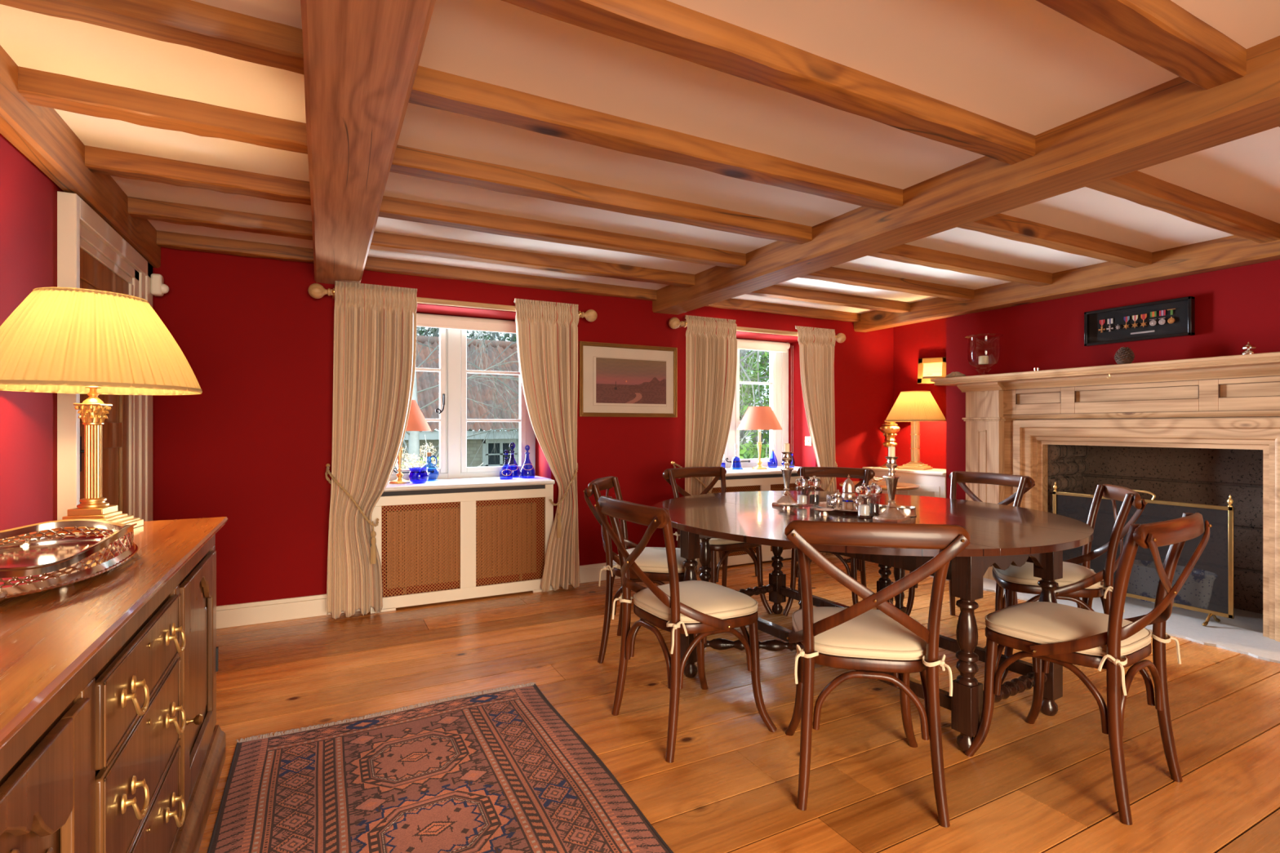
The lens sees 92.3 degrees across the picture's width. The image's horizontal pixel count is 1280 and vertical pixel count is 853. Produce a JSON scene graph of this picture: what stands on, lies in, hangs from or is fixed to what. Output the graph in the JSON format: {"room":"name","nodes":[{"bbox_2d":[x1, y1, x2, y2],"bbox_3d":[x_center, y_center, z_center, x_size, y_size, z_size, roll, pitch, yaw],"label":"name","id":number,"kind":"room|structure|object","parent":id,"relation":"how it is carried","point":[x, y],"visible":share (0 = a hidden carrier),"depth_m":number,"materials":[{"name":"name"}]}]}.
{"room":"dining room","nodes":[
{"label":"dining room","id":0,"kind":"room"},
{"bbox_2d":[0,133,63,530],"bbox_3d":[-1.495,0.050,0.747,0.200,2.260,6.700,0,0,-27],"label":"wall","id":1,"kind":"structure","parent":0,"point":[28,196],"depth_m":2.06,"materials":[{"name":"red paint"}]},
{"bbox_2d":[0,44,160,267],"bbox_3d":[-1.288,-0.986,0.645,0.078,0.188,6.330,0,0,-27],"label":"beam","id":2,"kind":"structure","parent":1,"relation":"attached to","point":[39,133],"depth_m":2.18,"materials":[{"name":"brown wood"}]},
{"bbox_2d":[80,248,128,515],"bbox_3d":[-2.381,0.220,2.720,0.081,1.920,0.860,0,0,-27],"label":"door","id":3,"kind":"structure","parent":1,"relation":"in","point":[94,275],"depth_m":2.85,"materials":[{"name":"brown wood"}]},
{"bbox_2d":[57,191,152,521],"bbox_3d":[-2.447,0.146,2.849,0.070,2.067,1.190,0,0,-27],"label":"door frame","id":4,"kind":"structure","parent":1,"relation":"attached to","point":[79,226],"depth_m":2.49,"materials":[{"name":"beige paint"}]},
{"bbox_2d":[0,0,303,74],"bbox_3d":[-1.275,-1.041,1.538,0.768,0.078,0.098,0,0,-27],"label":"beam","id":5,"kind":"structure","parent":1,"relation":"attached to","point":[189,23],"depth_m":1.57,"materials":[{"name":"brown wood"}]},
{"bbox_2d":[17,66,307,154],"bbox_3d":[-1.544,-1.041,2.058,0.768,0.078,0.098,0,0,-27],"label":"beam","id":6,"kind":"structure","parent":1,"relation":"attached to","point":[37,87],"depth_m":2.00,"materials":[{"name":"brown wood"}]},
{"bbox_2d":[84,145,311,204],"bbox_3d":[-1.813,-1.041,2.578,0.768,0.078,0.098,0,0,-27],"label":"beam","id":7,"kind":"structure","parent":1,"relation":"attached to","point":[126,165],"depth_m":2.53,"materials":[{"name":"brown wood"}]},
{"bbox_2d":[128,196,312,239],"bbox_3d":[-2.084,-1.041,3.102,0.768,0.078,0.098,0,0,-27],"label":"beam","id":8,"kind":"structure","parent":1,"relation":"attached to","point":[140,208],"depth_m":3.06,"materials":[{"name":"brown wood"}]},
{"bbox_2d":[152,246,893,606],"bbox_3d":[-0.221,0.050,5.036,6.405,2.260,0.490,0,0,-27],"label":"wall","id":9,"kind":"structure","parent":0,"point":[253,450],"depth_m":3.79,"materials":[{"name":"red paint"}]},
{"bbox_2d":[151,273,168,296],"bbox_3d":[-2.640,-0.777,3.383,0.078,0.115,0.065,0,0,-27],"label":"sensor","id":10,"kind":"object","parent":9,"relation":"attached to","point":[158,288],"visible":1,"depth_m":3.35,"materials":[{"name":"white plastic"}]},
{"bbox_2d":[156,230,313,262],"bbox_3d":[-2.336,-1.041,3.589,0.768,0.078,0.075,0,0,-27],"label":"beam","id":11,"kind":"structure","parent":9,"relation":"attached to","point":[172,240],"depth_m":3.55,"materials":[{"name":"brown wood"}]},
{"bbox_2d":[216,594,360,629],"bbox_3d":[-2.242,1.115,3.703,1.080,0.130,0.022,0,0,-27],"label":"baseboard","id":12,"kind":"structure","parent":9,"relation":"attached to","point":[306,606],"depth_m":3.70,"materials":[{"name":"beige paint"}]},
{"bbox_2d":[324,463,378,564],"bbox_3d":[-1.797,0.537,3.765,0.357,0.606,0.188,0,0,3],"label":"tieback","id":13,"kind":"object","parent":9,"relation":"attached to","point":[373,548],"visible":0.94,"depth_m":3.75,"materials":[{"name":"beige fabric"}]},
{"bbox_2d":[300,0,435,284],"bbox_3d":[-0.458,-0.989,1.075,0.260,0.183,6.330,0,0,-27],"label":"beam","id":14,"kind":"structure","parent":9,"relation":"attached to","point":[362,58],"depth_m":1.73,"materials":[{"name":"brown wood"}]},
{"bbox_2d":[307,283,597,321],"bbox_3d":[-1.178,-0.820,4.166,1.887,0.092,0.176,0,0,-27],"label":"pole","id":15,"kind":"object","parent":9,"relation":"attached to","point":[316,291],"visible":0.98,"depth_m":4.08,"materials":[{"name":"brown wood"}]},
{"bbox_2d":[326,280,417,618],"bbox_3d":[-1.658,0.139,3.820,0.521,2.062,0.105,0,0,-29],"label":"curtain","id":16,"kind":"object","parent":15,"relation":"hanging from","point":[375,326],"visible":0.97,"depth_m":3.80,"materials":[{"name":"beige fabric"}]},
{"bbox_2d":[514,297,580,591],"bbox_3d":[-0.640,0.139,4.336,0.482,2.062,0.115,0,0,-29],"label":"curtain","id":17,"kind":"object","parent":15,"relation":"hanging from","point":[547,332],"visible":0.95,"depth_m":4.36,"materials":[{"name":"beige fabric"}]},
{"bbox_2d":[389,328,535,480],"bbox_3d":[-1.385,-0.212,4.583,1.250,1.215,0.126,0,0,-27],"label":"window","id":18,"kind":"structure","parent":9,"relation":"in","point":[452,370],"depth_m":4.58,"materials":[{"name":"white paint"}]},
{"bbox_2d":[416,312,515,333],"bbox_3d":[-1.360,-0.767,4.535,1.184,0.104,0.072,0,0,-27],"label":"roller blind","id":19,"kind":"object","parent":9,"relation":"attached to","point":[425,320],"visible":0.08,"depth_m":4.54,"materials":[{"name":"fabric"}]},
{"bbox_2d":[378,475,555,492],"bbox_3d":[-1.270,0.402,4.359,1.248,0.033,0.530,0,0,-27],"label":"window sill","id":20,"kind":"structure","parent":9,"relation":"attached to","point":[485,482],"depth_m":4.22,"materials":[{"name":"white paint"}]},
{"bbox_2d":[389,400,431,484],"bbox_3d":[-1.636,0.102,4.186,0.410,0.565,0.410,0,0,-27],"label":"lamp","id":21,"kind":"object","parent":20,"relation":"on","point":[416,421],"visible":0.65,"depth_m":4.14,"materials":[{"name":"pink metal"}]},
{"bbox_2d":[408,466,429,483],"bbox_3d":[-1.506,0.334,4.186,0.134,0.103,0.134,0,0,-27],"label":"bowl","id":22,"kind":"object","parent":20,"relation":"on","point":[420,474],"visible":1,"depth_m":4.14,"materials":[{"name":"blue glass"}]},
{"bbox_2d":[519,444,535,478],"bbox_3d":[-0.844,0.262,4.602,0.116,0.247,0.116,0,0,-27],"label":"decanter","id":23,"kind":"object","parent":20,"relation":"on","point":[526,470],"visible":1,"depth_m":4.57,"materials":[{"name":"blue glass"}]},
{"bbox_2d":[364,256,656,301],"bbox_3d":[-0.832,-1.041,4.401,2.135,0.078,0.075,0,0,-27],"label":"joist","id":24,"kind":"object","parent":9,"relation":"attached to","point":[372,264],"depth_m":4.30,"materials":[{"name":"brown wood"}]},
{"bbox_2d":[559,562,620,586],"bbox_3d":[-0.110,1.115,4.806,1.220,0.130,0.022,0,0,-27],"label":"baseboard","id":25,"kind":"structure","parent":9,"relation":"attached to","point":[588,573],"depth_m":4.67,"materials":[{"name":"beige paint"}]},
{"bbox_2d":[578,341,677,417],"bbox_3d":[-0.078,-0.358,4.820,0.850,0.567,0.026,0,0,-27],"label":"framed picture","id":26,"kind":"object","parent":9,"relation":"attached to","point":[615,380],"visible":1,"depth_m":4.81,"materials":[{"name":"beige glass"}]},
{"bbox_2d":[595,357,666,404],"bbox_3d":[-0.061,-0.353,4.826,0.615,0.347,0.001,0,0,-27],"label":"print","id":27,"kind":"object","parent":26,"relation":"attached to","point":[618,380],"depth_m":4.82},
{"bbox_2d":[721,349,788,467],"bbox_3d":[0.857,-0.212,5.743,1.360,1.215,0.126,0,0,-27],"label":"window","id":28,"kind":"structure","parent":9,"relation":"in","point":[779,362],"depth_m":5.95,"materials":[{"name":"white paint"}]},
{"bbox_2d":[736,338,793,453],"bbox_3d":[0.888,-0.270,5.698,1.306,1.098,0.079,0,0,-27],"label":"roller blind","id":29,"kind":"object","parent":28,"relation":"attached to","point":[748,344],"visible":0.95,"depth_m":5.83,"materials":[{"name":"fabric"}]},
{"bbox_2d":[668,317,845,342],"bbox_3d":[1.047,-0.820,5.317,1.877,0.092,0.176,0,0,-27],"label":"pole","id":30,"kind":"object","parent":9,"relation":"attached to","point":[674,322],"visible":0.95,"depth_m":5.24,"materials":[{"name":"brown wood"}]},
{"bbox_2d":[684,315,737,572],"bbox_3d":[0.582,0.139,4.977,0.510,2.062,0.113,0,0,-30],"label":"curtain","id":31,"kind":"object","parent":30,"relation":"hanging from","point":[711,343],"visible":0.76,"depth_m":4.95,"materials":[{"name":"beige fabric"}]},
{"bbox_2d":[795,325,836,555],"bbox_3d":[1.595,0.139,5.498,0.455,2.062,0.095,0,0,-27],"label":"curtain","id":32,"kind":"object","parent":30,"relation":"hanging from","point":[816,345],"visible":0.67,"depth_m":5.51,"materials":[{"name":"beige fabric"}]},
{"bbox_2d":[724,466,799,476],"bbox_3d":[0.973,0.402,5.519,1.358,0.033,0.530,0,0,-27],"label":"window sill","id":33,"kind":"structure","parent":9,"relation":"attached to","point":[745,471],"depth_m":5.34,"materials":[{"name":"white paint"}]},
{"bbox_2d":[737,406,782,469],"bbox_3d":[1.086,0.102,5.583,0.410,0.565,0.410,0,0,-27],"label":"lamp","id":34,"kind":"object","parent":33,"relation":"on","point":[755,418],"visible":1,"depth_m":5.46,"materials":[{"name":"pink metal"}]},
{"bbox_2d":[652,35,1279,315],"bbox_3d":[1.663,-0.996,2.172,0.253,0.168,6.330,0,0,-27],"label":"beam","id":35,"kind":"structure","parent":9,"relation":"attached to","point":[1176,117],"depth_m":2.29,"materials":[{"name":"brown wood"}]},
{"bbox_2d":[0,0,1279,313],"bbox_3d":[1.342,-1.140,2.102,6.485,0.120,6.900,0,0,-27],"label":"ceiling","id":36,"kind":"structure","parent":0,"point":[1028,66],"depth_m":2.11,"materials":[{"name":"paint"}]},
{"bbox_2d":[369,231,694,287],"bbox_3d":[-0.580,-1.042,3.913,2.135,0.077,0.098,0,0,-27],"label":"joist","id":37,"kind":"structure","parent":36,"relation":"attached to","point":[380,241],"depth_m":3.80,"materials":[{"name":"brown wood"}]},
{"bbox_2d":[377,195,746,268],"bbox_3d":[-0.309,-1.041,3.389,2.135,0.078,0.098,0,0,-27],"label":"beam","id":38,"kind":"structure","parent":36,"relation":"attached to","point":[391,207],"depth_m":3.26,"materials":[{"name":"brown wood"}]},
{"bbox_2d":[390,144,812,244],"bbox_3d":[-0.040,-1.041,2.870,2.135,0.078,0.098,0,0,-27],"label":"ceiling beam","id":39,"kind":"structure","parent":36,"relation":"attached to","point":[408,161],"depth_m":2.73,"materials":[{"name":"brown wood"}]},
{"bbox_2d":[408,65,902,211],"bbox_3d":[0.228,-1.041,2.350,2.135,0.078,0.098,0,0,-27],"label":"beam","id":40,"kind":"structure","parent":36,"relation":"attached to","point":[433,88],"depth_m":2.19,"materials":[{"name":"brown wood"}]},
{"bbox_2d":[502,0,1035,164],"bbox_3d":[0.497,-1.041,1.831,2.135,0.078,0.098,0,0,-27],"label":"ceiling beam","id":41,"kind":"structure","parent":36,"relation":"attached to","point":[664,26],"depth_m":1.75,"materials":[{"name":"brown wood"}]},
{"bbox_2d":[706,297,860,322],"bbox_3d":[1.217,-1.041,5.450,1.970,0.077,0.075,0,0,-27],"label":"joist","id":42,"kind":"object","parent":36,"relation":"attached to","point":[730,304],"depth_m":5.46,"materials":[{"name":"brown wood"}]},
{"bbox_2d":[746,284,910,313],"bbox_3d":[1.470,-1.041,4.962,1.970,0.078,0.098,0,0,-27],"label":"joist","id":43,"kind":"object","parent":36,"relation":"attached to","point":[774,291],"depth_m":4.96,"materials":[{"name":"brown wood"}]},
{"bbox_2d":[957,213,1151,267],"bbox_3d":[2.278,-1.041,3.399,1.970,0.077,0.098,0,0,-27],"label":"joist","id":44,"kind":"object","parent":36,"relation":"attached to","point":[1002,225],"depth_m":3.38,"materials":[{"name":"brown wood"}]},
{"bbox_2d":[1036,0,1246,89],"bbox_3d":[0.766,-1.041,1.311,2.135,0.078,0.098,0,0,-27],"label":"joist","id":45,"kind":"structure","parent":36,"relation":"attached to","point":[1163,33],"depth_m":1.60,"materials":[{"name":"brown wood"}]},
{"bbox_2d":[198,554,1279,852],"bbox_3d":[1.273,1.179,2.235,6.485,0.022,6.794,0,0,-27],"label":"floor","id":46,"kind":"structure","parent":0,"point":[731,784],"depth_m":2.42,"materials":[{"name":"brown wood"}]},
{"bbox_2d":[0,516,227,852],"bbox_3d":[-1.236,0.751,1.120,0.593,0.858,2.125,0,0,-27],"label":"sideboard","id":47,"kind":"object","parent":46,"relation":"on","point":[111,741],"visible":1,"depth_m":1.13,"materials":[{"name":"brown wood"}]},
{"bbox_2d":[0,519,137,601],"bbox_3d":[-1.342,0.277,1.321,0.387,0.091,0.850,0,0,-27],"label":"tray","id":48,"kind":"object","parent":47,"relation":"on","point":[34,564],"visible":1,"depth_m":1.40,"materials":[{"name":"silver metal"}]},
{"bbox_2d":[0,287,202,540],"bbox_3d":[-1.681,-0.039,1.889,0.546,0.720,0.544,0,0,-16],"label":"lamp","id":49,"kind":"object","parent":47,"relation":"on","point":[92,343],"visible":0.99,"depth_m":1.77,"materials":[{"name":"beige fabric"}]},
{"bbox_2d":[207,682,673,852],"bbox_3d":[-0.532,1.173,1.670,1.166,0.013,2.054,0,0,-27],"label":"patterned rug","id":50,"kind":"object","parent":46,"relation":"on","point":[502,771],"visible":1,"depth_m":1.99,"materials":[{"name":"fabric"}]},
{"bbox_2d":[386,502,536,594],"bbox_3d":[-1.197,0.865,4.207,1.000,0.630,0.037,0,0,-27],"label":"radiator","id":51,"kind":"object","parent":46,"relation":"on","point":[510,504],"visible":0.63,"depth_m":4.14,"materials":[{"name":"metal"}]},
{"bbox_2d":[369,484,553,613],"bbox_3d":[-1.187,0.797,4.199,1.210,0.765,0.109,0,0,-27],"label":"radiator cover","id":52,"kind":"object","parent":46,"relation":"on","point":[467,498],"visible":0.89,"depth_m":4.14,"materials":[{"name":"beige paint"}]},
{"bbox_2d":[381,502,459,597],"bbox_3d":[-1.434,0.797,4.036,0.501,0.596,0.003,0,0,-27],"label":"lattice grille","id":53,"kind":"object","parent":52,"relation":"attached to","point":[431,593],"depth_m":4.03,"materials":[{"name":"brown wood"}]},
{"bbox_2d":[475,497,544,586],"bbox_3d":[-0.906,0.797,4.309,0.502,0.596,0.003,0,0,-27],"label":"lattice grille","id":54,"kind":"object","parent":52,"relation":"attached to","point":[538,580],"depth_m":4.30,"materials":[{"name":"brown wood"}]},
{"bbox_2d":[583,475,697,663],"bbox_3d":[0.036,0.733,3.235,0.568,0.909,0.517,0,0,11],"label":"dining chair","id":55,"kind":"object","parent":46,"relation":"on","point":[652,561],"visible":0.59,"depth_m":3.07,"materials":[{"name":"brown wood"}]},
{"bbox_2d":[613,546,697,571],"bbox_3d":[0.082,0.688,3.226,0.420,0.060,0.436,0,0,11],"label":"seat cushion","id":56,"kind":"object","parent":55,"relation":"on","point":[651,558],"depth_m":3.08,"materials":[{"name":"beige fabric"}]},
{"bbox_2d":[594,495,777,763],"bbox_3d":[0.172,0.733,2.442,0.568,0.909,0.517,0,0,-30],"label":"dining chair","id":57,"kind":"object","parent":46,"relation":"on","point":[701,609],"visible":1,"depth_m":2.31,"materials":[{"name":"brown wood"}]},
{"bbox_2d":[633,580,758,621],"bbox_3d":[0.212,0.688,2.465,0.420,0.060,0.436,0,0,-30],"label":"seat cushion","id":58,"kind":"object","parent":57,"relation":"on","point":[701,601],"depth_m":2.34,"materials":[{"name":"beige fabric"}]},
{"bbox_2d":[662,466,773,614],"bbox_3d":[0.499,0.733,4.000,0.517,0.909,0.568,0,0,-29],"label":"dining chair","id":59,"kind":"object","parent":46,"relation":"on","point":[726,546],"visible":0.51,"depth_m":4.03,"materials":[{"name":"brown wood"}]},
{"bbox_2d":[711,473,821,566],"bbox_3d":[1.056,0.797,5.359,1.320,0.765,0.109,0,0,-27],"label":"radiator cover","id":60,"kind":"object","parent":46,"relation":"on","point":[765,482],"visible":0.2,"depth_m":5.29,"materials":[{"name":"beige paint"}]},
{"bbox_2d":[711,484,759,556],"bbox_3d":[0.795,0.793,5.189,0.568,0.604,0.003,0,0,-27],"label":"lattice grille","id":61,"kind":"object","parent":60,"relation":"attached to","point":[715,486],"depth_m":5.20,"materials":[{"name":"brown wood"}]},
{"bbox_2d":[770,483,816,551],"bbox_3d":[1.363,0.793,5.483,0.568,0.604,0.003,0,0,-27],"label":"lattice grille","id":62,"kind":"object","parent":60,"relation":"attached to","point":[786,550],"depth_m":5.43,"materials":[{"name":"brown wood"}]},
{"bbox_2d":[782,466,875,616],"bbox_3d":[1.224,0.733,3.980,0.517,0.909,0.568,0,0,26],"label":"dining chair","id":63,"kind":"object","parent":46,"relation":"on","point":[865,474],"visible":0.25,"depth_m":4.07,"materials":[{"name":"brown wood"}]},
{"bbox_2d":[652,490,1093,752],"bbox_3d":[1.028,0.800,3.057,1.886,0.760,1.962,0,0,-31],"label":"table","id":64,"kind":"object","parent":46,"relation":"on","point":[1002,535],"visible":0.62,"depth_m":2.57,"materials":[{"name":"brown wood"}]},
{"bbox_2d":[771,452,801,506],"bbox_3d":[0.782,0.278,3.276,0.124,0.284,0.124,0,0,40],"label":"candlestick","id":65,"kind":"object","parent":64,"relation":"on","point":[786,497],"visible":0.93,"depth_m":3.26,"materials":[{"name":"silver metal"}]},
{"bbox_2d":[855,483,871,518],"bbox_3d":[1.026,0.340,2.816,0.074,0.160,0.068,0,0,-27],"label":"mill","id":66,"kind":"object","parent":64,"relation":"on","point":[864,509],"visible":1,"depth_m":2.80,"materials":[{"name":"white metal"}]},
{"bbox_2d":[872,456,911,523],"bbox_3d":[1.130,0.278,2.757,0.124,0.284,0.124,0,0,-39],"label":"candlestick","id":67,"kind":"object","parent":64,"relation":"on","point":[891,514],"visible":0.98,"depth_m":2.74,"materials":[{"name":"silver metal"}]},
{"bbox_2d":[784,520,970,827],"bbox_3d":[0.739,0.733,2.051,0.517,0.909,0.568,0,0,11],"label":"dining chair","id":68,"kind":"object","parent":46,"relation":"on","point":[859,636],"visible":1,"depth_m":1.87,"materials":[{"name":"brown wood"}]},
{"bbox_2d":[791,606,926,657],"bbox_3d":[0.748,0.688,2.097,0.436,0.060,0.420,0,0,11],"label":"seat cushion","id":69,"kind":"object","parent":68,"relation":"on","point":[873,633],"depth_m":1.94,"materials":[{"name":"beige fabric"}]},
{"bbox_2d":[839,480,919,563],"bbox_3d":[2.095,0.845,5.396,0.660,0.678,0.660,0,0,-27],"label":"table","id":70,"kind":"object","parent":46,"relation":"on","point":[900,486],"visible":0.21,"depth_m":5.30,"materials":[{"name":"brown wood"}]},
{"bbox_2d":[862,466,946,497],"bbox_3d":[2.564,0.787,5.706,0.441,0.785,0.876,0,0,-27],"label":"base cabinet","id":71,"kind":"object","parent":46,"relation":"on","point":[931,482],"visible":0.12,"depth_m":5.44,"materials":[{"name":"beige paint"}]},
{"bbox_2d":[880,422,900,468],"bbox_3d":[2.404,0.174,5.910,0.178,0.442,0.178,0,0,-15],"label":"candlestick","id":72,"kind":"object","parent":71,"relation":"on","point":[889,429],"visible":0.77,"depth_m":5.87,"materials":[{"name":"gold metal"}]},
{"bbox_2d":[884,391,946,470],"bbox_3d":[2.561,0.035,5.715,0.531,0.718,0.531,0,0,43],"label":"table lamp","id":73,"kind":"object","parent":71,"relation":"on","point":[914,407],"visible":0.99,"depth_m":5.59,"materials":[{"name":"yellow fabric"}]},
{"bbox_2d":[906,471,1035,616],"bbox_3d":[1.883,0.733,3.572,0.568,0.909,0.517,0,0,-29],"label":"dining chair","id":74,"kind":"object","parent":46,"relation":"on","point":[1024,483],"visible":0.21,"depth_m":3.66,"materials":[{"name":"brown wood"}]},
{"bbox_2d":[983,484,1147,686],"bbox_3d":[1.975,0.733,2.914,0.568,0.909,0.517,0,0,23],"label":"dining chair","id":75,"kind":"object","parent":46,"relation":"on","point":[1077,581],"visible":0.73,"depth_m":2.77,"materials":[{"name":"brown wood"}]},
{"bbox_2d":[992,561,1103,587],"bbox_3d":[1.933,0.688,2.933,0.420,0.060,0.436,0,0,23],"label":"seat cushion","id":76,"kind":"object","parent":75,"relation":"on","point":[1074,575],"depth_m":2.80,"materials":[{"name":"beige fabric"}]},
{"bbox_2d":[964,512,1212,825],"bbox_3d":[1.513,0.733,2.105,0.517,0.909,0.568,0,0,-33],"label":"dining chair","id":77,"kind":"object","parent":46,"relation":"on","point":[1066,636],"visible":1,"depth_m":1.99,"materials":[{"name":"brown wood"}]},
{"bbox_2d":[985,601,1151,653],"bbox_3d":[1.488,0.688,2.144,0.436,0.060,0.420,0,0,-33],"label":"seat cushion","id":78,"kind":"object","parent":77,"relation":"on","point":[1045,627],"depth_m":2.05,"materials":[{"name":"beige fabric"}]},
{"bbox_2d":[929,575,1279,663],"bbox_3d":[3.113,1.179,3.895,0.691,0.022,2.620,0,0,-27],"label":"hearth slab","id":79,"kind":"object","parent":46,"relation":"on","point":[1229,634],"visible":0.29,"depth_m":3.56,"materials":[{"name":"stone"}]},
{"bbox_2d":[929,351,1279,641],"bbox_3d":[3.108,0.397,3.896,0.340,1.566,2.625,0,0,-27],"label":"fireplace surround","id":80,"kind":"object","parent":79,"relation":"on","point":[1232,402],"visible":0.76,"depth_m":3.90,"materials":[{"name":"brown wood"}]},
{"bbox_2d":[929,351,1279,386],"bbox_3d":[3.108,-0.360,3.896,0.340,0.051,2.625,0,0,-27],"label":"mantel shelf","id":81,"kind":"object","parent":80,"relation":"attached to","point":[1264,360],"depth_m":3.82,"materials":[{"name":"brown wood"}]},
{"bbox_2d":[1114,346,1134,364],"bbox_3d":[3.080,-0.447,3.906,0.104,0.121,0.104,0,0,-27],"label":"pine cone","id":82,"kind":"object","parent":80,"relation":"on","point":[1124,356],"visible":0.92,"depth_m":3.88,"materials":[{"name":"brown plant"}]},
{"bbox_2d":[1053,482,1234,626],"bbox_3d":[3.198,0.782,3.982,0.205,0.771,0.985,0,0,-27],"label":"fire screen","id":83,"kind":"object","parent":79,"relation":"on","point":[1229,607],"visible":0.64,"depth_m":3.78,"materials":[{"name":"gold metal"}]},
{"bbox_2d":[1127,560,1217,608],"bbox_3d":[3.495,1.050,4.082,0.260,0.235,0.525,0,0,-27],"label":"grate","id":84,"kind":"object","parent":46,"relation":"on","point":[1137,560],"visible":0.11,"depth_m":3.96,"materials":[{"name":"black metal"}]},
{"bbox_2d":[893,317,946,469],"bbox_3d":[4.016,0.050,3.597,0.200,2.260,6.700,0,0,-27],"label":"wall","id":85,"kind":"structure","parent":0,"point":[913,342],"depth_m":5.92,"materials":[{"name":"red paint"}]},
{"bbox_2d":[917,356,946,383],"bbox_3d":[2.755,-0.525,5.775,0.036,0.256,0.322,0,0,-27],"label":"wall lamp","id":86,"kind":"object","parent":85,"relation":"attached to","point":[930,368],"visible":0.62,"depth_m":5.79,"materials":[{"name":"paper"}]},
{"bbox_2d":[1047,444,1088,564],"bbox_3d":[3.278,0.530,4.662,0.628,1.300,0.122,0,0,-27],"label":"wall","id":87,"kind":"structure","parent":0,"point":[1067,466],"depth_m":4.58,"materials":[{"name":"stone"}]},
{"bbox_2d":[946,259,1279,500],"bbox_3d":[3.524,0.050,4.114,0.600,2.260,2.830,0,0,-27],"label":"wall","id":88,"kind":"structure","parent":0,"point":[1236,307],"depth_m":4.22,"materials":[{"name":"red paint"}]},
{"bbox_2d":[798,266,974,301],"bbox_3d":[1.740,-1.041,4.438,1.970,0.078,0.098,0,0,-27],"label":"joist","id":89,"kind":"object","parent":88,"relation":"attached to","point":[843,276],"depth_m":4.43,"materials":[{"name":"brown wood"}]},
{"bbox_2d":[868,244,1052,286],"bbox_3d":[2.009,-1.041,3.919,1.970,0.078,0.098,0,0,-27],"label":"beam","id":90,"kind":"structure","parent":88,"relation":"attached to","point":[904,253],"depth_m":3.92,"materials":[{"name":"brown wood"}]},
{"bbox_2d":[853,235,1279,332],"bbox_3d":[3.599,-1.000,3.173,0.175,0.159,6.330,0,0,-27],"label":"beam","id":91,"kind":"structure","parent":88,"relation":"attached to","point":[1230,251],"depth_m":4.10,"materials":[{"name":"brown wood"}]},
{"bbox_2d":[1084,296,1195,346],"bbox_3d":[3.222,-0.672,3.992,0.048,0.235,0.590,0,0,-27],"label":"case","id":92,"kind":"object","parent":88,"relation":"attached to","point":[1172,317],"visible":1,"depth_m":3.97,"materials":[{"name":"black paint"}]},
{"bbox_2d":[1085,170,1279,243],"bbox_3d":[2.547,-1.041,2.879,1.970,0.077,0.098,0,0,-27],"label":"beam","id":93,"kind":"structure","parent":88,"relation":"attached to","point":[1138,187],"depth_m":2.85,"materials":[{"name":"brown wood"}]},
{"bbox_2d":[1083,445,1262,613],"bbox_3d":[3.721,0.530,4.216,0.116,1.300,1.370,0,0,-27],"label":"wall","id":94,"kind":"structure","parent":0,"point":[1202,476],"depth_m":4.05,"materials":[{"name":"stone"}]},
{"label":"outside","id":95,"kind":"structure","parent":0,"visible":0},
{"bbox_3d":[-5.460,1.573,27.968,44.000,1.052,45.000,0,0,-27],"label":"lawn","id":96,"kind":"structure","parent":95,"visible":0},
{"bbox_2d":[394,434,483,469],"bbox_3d":[-1.948,0.539,5.252,0.929,0.934,1.351,0,0,44],"label":"hydrangea","id":97,"kind":"object","parent":96,"relation":"on","point":[426,459],"visible":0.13,"depth_m":5.29,"materials":[{"name":"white plant"}]},
{"bbox_2d":[403,326,519,467],"bbox_3d":[-3.525,-1.491,9.167,6.123,6.550,6.016,0,0,-27],"label":"birch tree","id":98,"kind":"object","parent":96,"relation":"on","point":[413,442],"visible":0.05,"depth_m":8.76,"materials":[{"name":"green plant"}]},
{"bbox_2d":[406,329,519,466],"bbox_3d":[-1.992,-1.397,11.515,4.586,6.651,5.178,0,0,26],"label":"bare tree","id":99,"kind":"object","parent":96,"relation":"on","point":[473,350],"visible":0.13,"depth_m":11.33,"materials":[{"name":"grey plant"}]},
{"bbox_2d":[416,326,515,431],"bbox_3d":[-7.046,-3.559,21.013,17.690,15.019,15.369,0,0,25],"label":"tree","id":100,"kind":"object","parent":96,"relation":"on","point":[421,328],"visible":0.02,"depth_m":20.33,"materials":[{"name":"green plant"}]},
{"bbox_2d":[394,335,759,469],"bbox_3d":[-3.487,-0.470,16.537,12.800,5.100,5.419,0,0,-27],"label":"stone cottage","id":101,"kind":"structure","parent":96,"relation":"on","point":[432,437],"depth_m":14.31,"materials":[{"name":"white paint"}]},
{"bbox_2d":[466,331,769,458],"bbox_3d":[0.120,-2.156,11.079,9.228,9.132,6.625,0,0,-21],"label":"tree","id":102,"kind":"object","parent":96,"relation":"on","point":[762,376],"visible":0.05,"depth_m":11.13,"materials":[{"name":"green plant"}]},
{"bbox_2d":[739,349,769,448],"bbox_3d":[1.277,-0.230,9.135,2.811,4.027,2.730,0,0,-27],"label":"tree","id":103,"kind":"object","parent":96,"relation":"on","point":[743,388],"visible":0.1,"depth_m":9.19,"materials":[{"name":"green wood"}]},
{"bbox_2d":[739,430,769,458],"bbox_3d":[1.292,0.591,7.759,1.449,1.251,1.567,0,0,24],"label":"bush","id":104,"kind":"object","parent":96,"relation":"on","point":[748,454],"visible":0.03,"depth_m":7.68,"materials":[{"name":"green plant"}]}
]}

